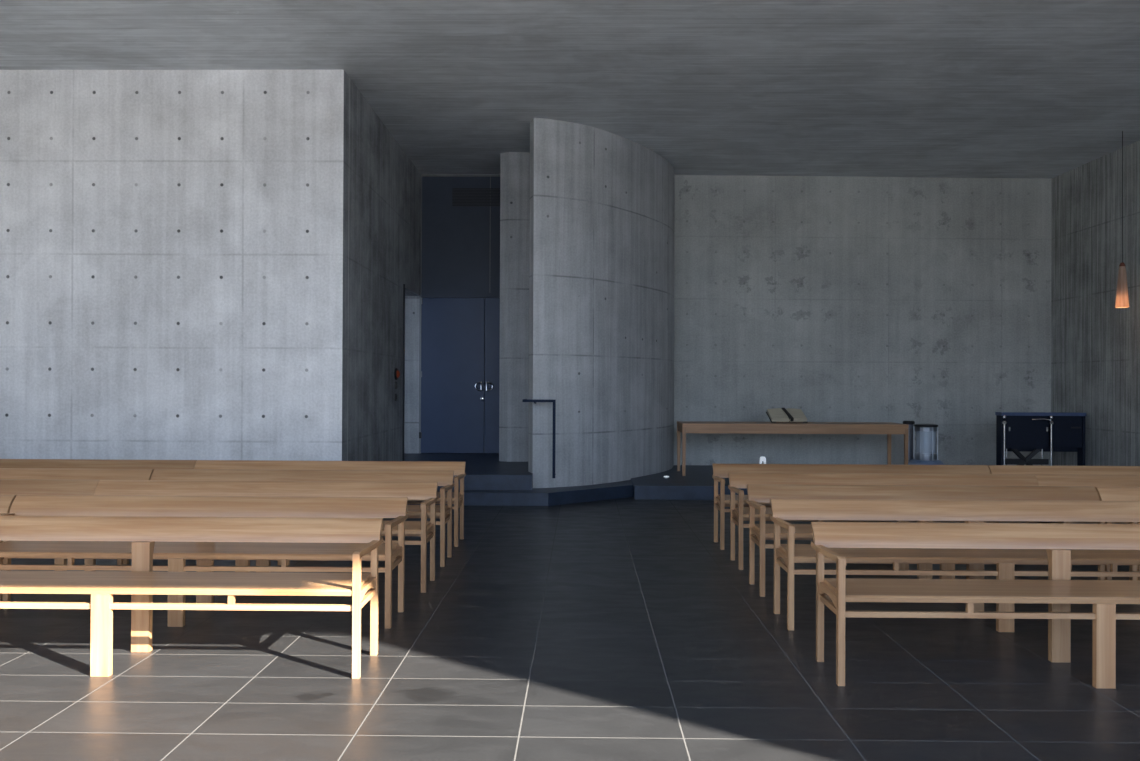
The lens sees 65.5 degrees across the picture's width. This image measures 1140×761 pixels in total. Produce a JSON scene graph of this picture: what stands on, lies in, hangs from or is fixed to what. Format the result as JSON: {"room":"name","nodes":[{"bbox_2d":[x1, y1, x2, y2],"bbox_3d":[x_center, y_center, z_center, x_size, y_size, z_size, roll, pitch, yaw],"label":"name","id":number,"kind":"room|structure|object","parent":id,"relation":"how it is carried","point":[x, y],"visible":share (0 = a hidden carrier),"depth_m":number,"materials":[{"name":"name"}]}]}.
{"room":"house of worship","nodes":[
{"label":"house of worship","id":0,"kind":"room"},
{"bbox_2d":[0,70,349,460],"bbox_3d":[-5.199,-0.949,9.860,5.428,4.930,0.250,0,0,1],"label":"wall","id":1,"kind":"structure","parent":0,"point":[171,241],"depth_m":9.72,"materials":[{"name":"concrete"}]},
{"bbox_2d":[342,70,403,460],"bbox_3d":[-2.592,-0.931,11.432,0.260,4.930,3.456,0,0,1],"label":"wall","id":2,"kind":"structure","parent":0,"point":[373,160],"depth_m":11.10,"materials":[{"name":"concrete"}]},
{"bbox_2d":[394,368,399,379],"bbox_3d":[-2.445,-0.091,12.585,0.070,0.170,0.170,0,0,1],"label":"button","id":3,"kind":"object","parent":2,"relation":"attached to","point":[396,373],"visible":1,"depth_m":12.54,"materials":[{"name":"red metal"}]},
{"bbox_2d":[402,284,404,460],"bbox_3d":[-2.584,-0.119,13.157,0.255,2.620,0.060,0,0,1],"label":"trim","id":4,"kind":"structure","parent":2,"relation":"attached to","point":[403,284],"depth_m":13.13,"materials":[{"name":"black metal"}]},
{"bbox_2d":[404,296,418,452],"bbox_3d":[-3.081,0.080,14.763,1.240,2.930,0.400,0,0,1],"label":"wall","id":5,"kind":"structure","parent":0,"point":[411,424],"depth_m":14.55,"materials":[{"name":"concrete"}]},
{"bbox_2d":[419,174,499,453],"bbox_3d":[-1.604,-1.090,14.553,1.730,4.580,0.110,0,0,1],"label":"door","id":6,"kind":"structure","parent":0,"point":[459,300],"depth_m":14.55,"materials":[{"name":"paint"}]},
{"bbox_2d":[452,188,499,205],"bbox_3d":[-1.500,-3.006,14.550,0.860,0.293,0.008,0,0,1],"label":"vent","id":7,"kind":"object","parent":6,"relation":"attached to","point":[460,196],"depth_m":14.55,"materials":[{"name":"black metal"}]},
{"bbox_2d":[404,453,532,489],"bbox_3d":[-2.093,1.367,13.014,3.275,0.350,3.660,0,0,1],"label":"floor","id":8,"kind":"structure","parent":0,"point":[484,471],"depth_m":11.74,"materials":[{"name":"stone"}]},
{"bbox_2d":[499,152,529,461],"bbox_3d":[-0.739,-1.014,13.280,0.605,4.726,0.370,0,0,1],"label":"wall pier","id":9,"kind":"object","parent":8,"relation":"on","point":[514,166],"visible":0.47,"depth_m":13.11,"materials":[{"name":"concrete"}]},
{"bbox_2d":[484,363,484,413],"bbox_3d":[-1.193,-0.911,15.046,3.200,4.930,0.190,0,0,1],"label":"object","id":10,"kind":"structure","parent":0,"point":[484,363],"depth_m":14.95,"materials":[{"name":"concrete"}]},
{"bbox_2d":[407,480,632,505],"bbox_3d":[-0.462,1.466,12.147,4.040,0.160,2.510,0,0,1],"label":"step","id":11,"kind":"structure","parent":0,"point":[552,496],"depth_m":11.02,"materials":[{"name":"stone"}]},
{"bbox_2d":[0,497,1139,760],"bbox_3d":[0.092,1.629,7.293,16.100,0.200,16.600,0,0,1],"label":"floor","id":12,"kind":"structure","parent":0,"point":[620,629],"depth_m":4.69,"materials":[{"name":"tile"}]},
{"bbox_2d":[0,495,15,609],"bbox_3d":[-5.071,1.133,5.740,2.650,0.735,0.546,0,0,1],"label":"bench","id":13,"kind":"object","parent":12,"relation":"on","point":[6,501],"visible":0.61,"depth_m":5.93,"materials":[{"name":"brown wood"}]},
{"bbox_2d":[0,479,98,570],"bbox_3d":[-5.008,1.137,6.697,2.650,0.735,0.546,0,0,1],"label":"bench","id":14,"kind":"object","parent":12,"relation":"on","point":[16,487],"visible":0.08,"depth_m":6.89,"materials":[{"name":"brown wood"}]},
{"bbox_2d":[0,468,153,564],"bbox_3d":[-5.001,1.141,7.571,2.650,0.735,0.546,0,0,1],"label":"bench","id":15,"kind":"object","parent":12,"relation":"on","point":[5,473],"visible":0.14,"depth_m":7.78,"materials":[{"name":"brown wood"}]},
{"bbox_2d":[0,459,196,468],"bbox_3d":[-5.004,1.144,8.492,2.650,0.735,0.546,0,0,1],"label":"bench","id":16,"kind":"object","parent":12,"relation":"on","point":[4,463],"visible":0.12,"depth_m":8.70,"materials":[{"name":"brown wood"}]},
{"bbox_2d":[0,515,382,678],"bbox_3d":[-2.390,1.141,4.791,2.650,0.735,0.546,0,0,1],"label":"bench","id":17,"kind":"object","parent":12,"relation":"on","point":[141,582],"visible":1,"depth_m":4.84,"materials":[{"name":"brown wood"}]},
{"bbox_2d":[0,495,407,627],"bbox_3d":[-2.418,1.145,5.717,2.650,0.735,0.546,0,0,1],"label":"bench","id":18,"kind":"object","parent":12,"relation":"on","point":[176,553],"visible":0.88,"depth_m":5.81,"materials":[{"name":"brown wood"}]},
{"bbox_2d":[59,480,437,592],"bbox_3d":[-2.355,1.149,6.651,2.650,0.735,0.546,0,0,1],"label":"bench","id":19,"kind":"object","parent":12,"relation":"on","point":[427,491],"visible":0.47,"depth_m":6.85,"materials":[{"name":"brown wood"}]},
{"bbox_2d":[123,469,453,566],"bbox_3d":[-2.348,1.152,7.551,2.650,0.735,0.546,0,0,1],"label":"bench","id":20,"kind":"object","parent":12,"relation":"on","point":[444,478],"visible":0.44,"depth_m":7.75,"materials":[{"name":"brown wood"}]},
{"bbox_2d":[194,460,465,546],"bbox_3d":[-2.351,1.156,8.448,2.650,0.735,0.546,0,0,1],"label":"bench","id":21,"kind":"object","parent":12,"relation":"on","point":[458,468],"visible":0.36,"depth_m":8.65,"materials":[{"name":"brown wood"}]},
{"bbox_2d":[631,465,747,499],"bbox_3d":[4.442,1.481,13.175,7.160,0.180,3.360,0,0,1],"label":"platform","id":22,"kind":"object","parent":12,"relation":"on","point":[697,483],"visible":0.17,"depth_m":11.60,"materials":[{"name":"stone"}]},
{"bbox_2d":[760,457,765,463],"bbox_3d":[3.098,1.307,14.254,0.100,0.165,0.040,0,0,1],"label":"night light","id":23,"kind":"object","parent":22,"relation":"on","point":[761,458],"visible":0.62,"depth_m":14.23,"materials":[{"name":"white plastic"}]},
{"bbox_2d":[677,421,908,475],"bbox_3d":[3.254,1.008,13.173,3.250,0.757,0.760,0,0,1],"label":"table","id":24,"kind":"object","parent":22,"relation":"on","point":[888,428],"visible":0.92,"depth_m":12.81,"materials":[{"name":"brown wood"}]},
{"bbox_2d":[766,408,807,422],"bbox_3d":[3.239,0.517,13.249,0.540,0.218,0.363,0,0,-2],"label":"open book","id":25,"kind":"object","parent":24,"relation":"on","point":[776,415],"visible":1,"depth_m":13.17,"materials":[{"name":"beige paper"}]},
{"bbox_2d":[903,420,914,460],"bbox_3d":[5.242,1.010,13.726,0.290,0.775,0.290,0,0,1],"label":"post","id":26,"kind":"object","parent":22,"relation":"on","point":[910,423],"visible":0.42,"depth_m":13.66,"materials":[{"name":"black metal"}]},
{"bbox_2d":[908,424,944,464],"bbox_3d":[5.305,1.020,13.226,0.543,0.750,0.543,0,0,-13],"label":"heater","id":27,"kind":"object","parent":22,"relation":"on","point":[925,454],"visible":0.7,"depth_m":13.10,"materials":[{"name":"grey metal"}]},
{"bbox_2d":[995,412,1085,465],"bbox_3d":[6.923,0.936,13.030,1.230,0.932,0.247,0,0,1],"label":"console","id":28,"kind":"object","parent":22,"relation":"on","point":[1017,432],"visible":0.92,"depth_m":12.99,"materials":[{"name":"blue plastic"}]},
{"bbox_2d":[712,464,990,549],"bbox_3d":[2.698,1.177,8.313,2.650,0.735,0.546,0,0,1],"label":"bench","id":29,"kind":"object","parent":12,"relation":"on","point":[720,471],"visible":0.4,"depth_m":8.52,"materials":[{"name":"brown wood"}]},
{"bbox_2d":[728,472,1067,569],"bbox_3d":[2.699,1.174,7.448,2.650,0.735,0.546,0,0,1],"label":"bench","id":30,"kind":"object","parent":12,"relation":"on","point":[739,514],"visible":0.45,"depth_m":7.64,"materials":[{"name":"brown wood"}]},
{"bbox_2d":[746,484,1137,596],"bbox_3d":[2.677,1.170,6.538,2.650,0.735,0.546,0,0,1],"label":"bench","id":31,"kind":"object","parent":12,"relation":"on","point":[758,533],"visible":0.42,"depth_m":6.73,"materials":[{"name":"brown wood"}]},
{"bbox_2d":[770,499,1139,631],"bbox_3d":[2.665,1.167,5.678,2.650,0.735,0.546,0,0,1],"label":"bench","id":32,"kind":"object","parent":12,"relation":"on","point":[969,511],"visible":0.93,"depth_m":5.81,"materials":[{"name":"brown wood"}]},
{"bbox_2d":[811,522,1139,688],"bbox_3d":[2.667,1.163,4.678,2.650,0.735,0.546,0,0,1],"label":"bench","id":33,"kind":"object","parent":12,"relation":"on","point":[1059,591],"visible":1,"depth_m":4.75,"materials":[{"name":"brown wood"}]},
{"bbox_2d":[988,465,1139,523],"bbox_3d":[5.350,1.188,8.269,2.650,0.735,0.546,0,0,1],"label":"bench","id":34,"kind":"object","parent":12,"relation":"on","point":[994,469],"visible":0.12,"depth_m":8.50,"materials":[{"name":"brown wood"}]},
{"bbox_2d":[1035,474,1139,570],"bbox_3d":[5.352,1.185,7.424,2.650,0.735,0.546,0,0,1],"label":"bench","id":35,"kind":"object","parent":12,"relation":"on","point":[1096,480],"visible":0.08,"depth_m":7.65,"materials":[{"name":"brown wood"}]},
{"bbox_2d":[1095,487,1139,579],"bbox_3d":[5.329,1.181,6.486,2.650,0.735,0.546,0,0,1],"label":"bench","id":36,"kind":"object","parent":12,"relation":"on","point":[1104,493],"visible":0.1,"depth_m":6.71,"materials":[{"name":"brown wood"}]},
{"bbox_2d":[0,0,1139,178],"bbox_3d":[0.114,-3.576,7.314,16.100,0.350,16.600,0,0,1],"label":"ceiling","id":37,"kind":"structure","parent":0,"point":[1039,89],"depth_m":9.52,"materials":[{"name":"concrete"}]},
{"bbox_2d":[1115,131,1128,307],"bbox_3d":[7.416,-2.166,11.910,0.160,2.370,0.160,0,0,1],"label":"pendant lamp","id":38,"kind":"object","parent":37,"relation":"hanging from","point":[1122,301],"visible":1,"depth_m":11.87,"materials":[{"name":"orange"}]},
{"bbox_2d":[528,118,674,487],"bbox_3d":[0.726,-0.909,12.866,0.675,4.926,3.766,0,0,35],"label":"wall","id":39,"kind":"structure","parent":0,"point":[602,218],"depth_m":11.91,"materials":[{"name":"concrete"}]},
{"bbox_2d":[522,399,555,477],"bbox_3d":[-0.391,0.737,11.374,0.420,0.992,0.378,0,0,1],"label":"handrail","id":40,"kind":"object","parent":39,"relation":"attached to","point":[523,400],"visible":0.93,"depth_m":11.18,"materials":[{"name":"black metal"}]},
{"bbox_2d":[674,175,1051,465],"bbox_3d":[3.623,-0.891,14.712,8.745,4.930,0.427,0,0,0],"label":"wall","id":41,"kind":"structure","parent":0,"point":[921,300],"depth_m":14.58,"materials":[{"name":"grey concrete"}]},
{"bbox_2d":[1051,140,1139,465],"bbox_3d":[7.999,-0.903,6.966,0.300,4.930,16.660,0,0,1],"label":"wall","id":42,"kind":"structure","parent":0,"point":[1095,344],"depth_m":13.30,"materials":[{"name":"concrete"}]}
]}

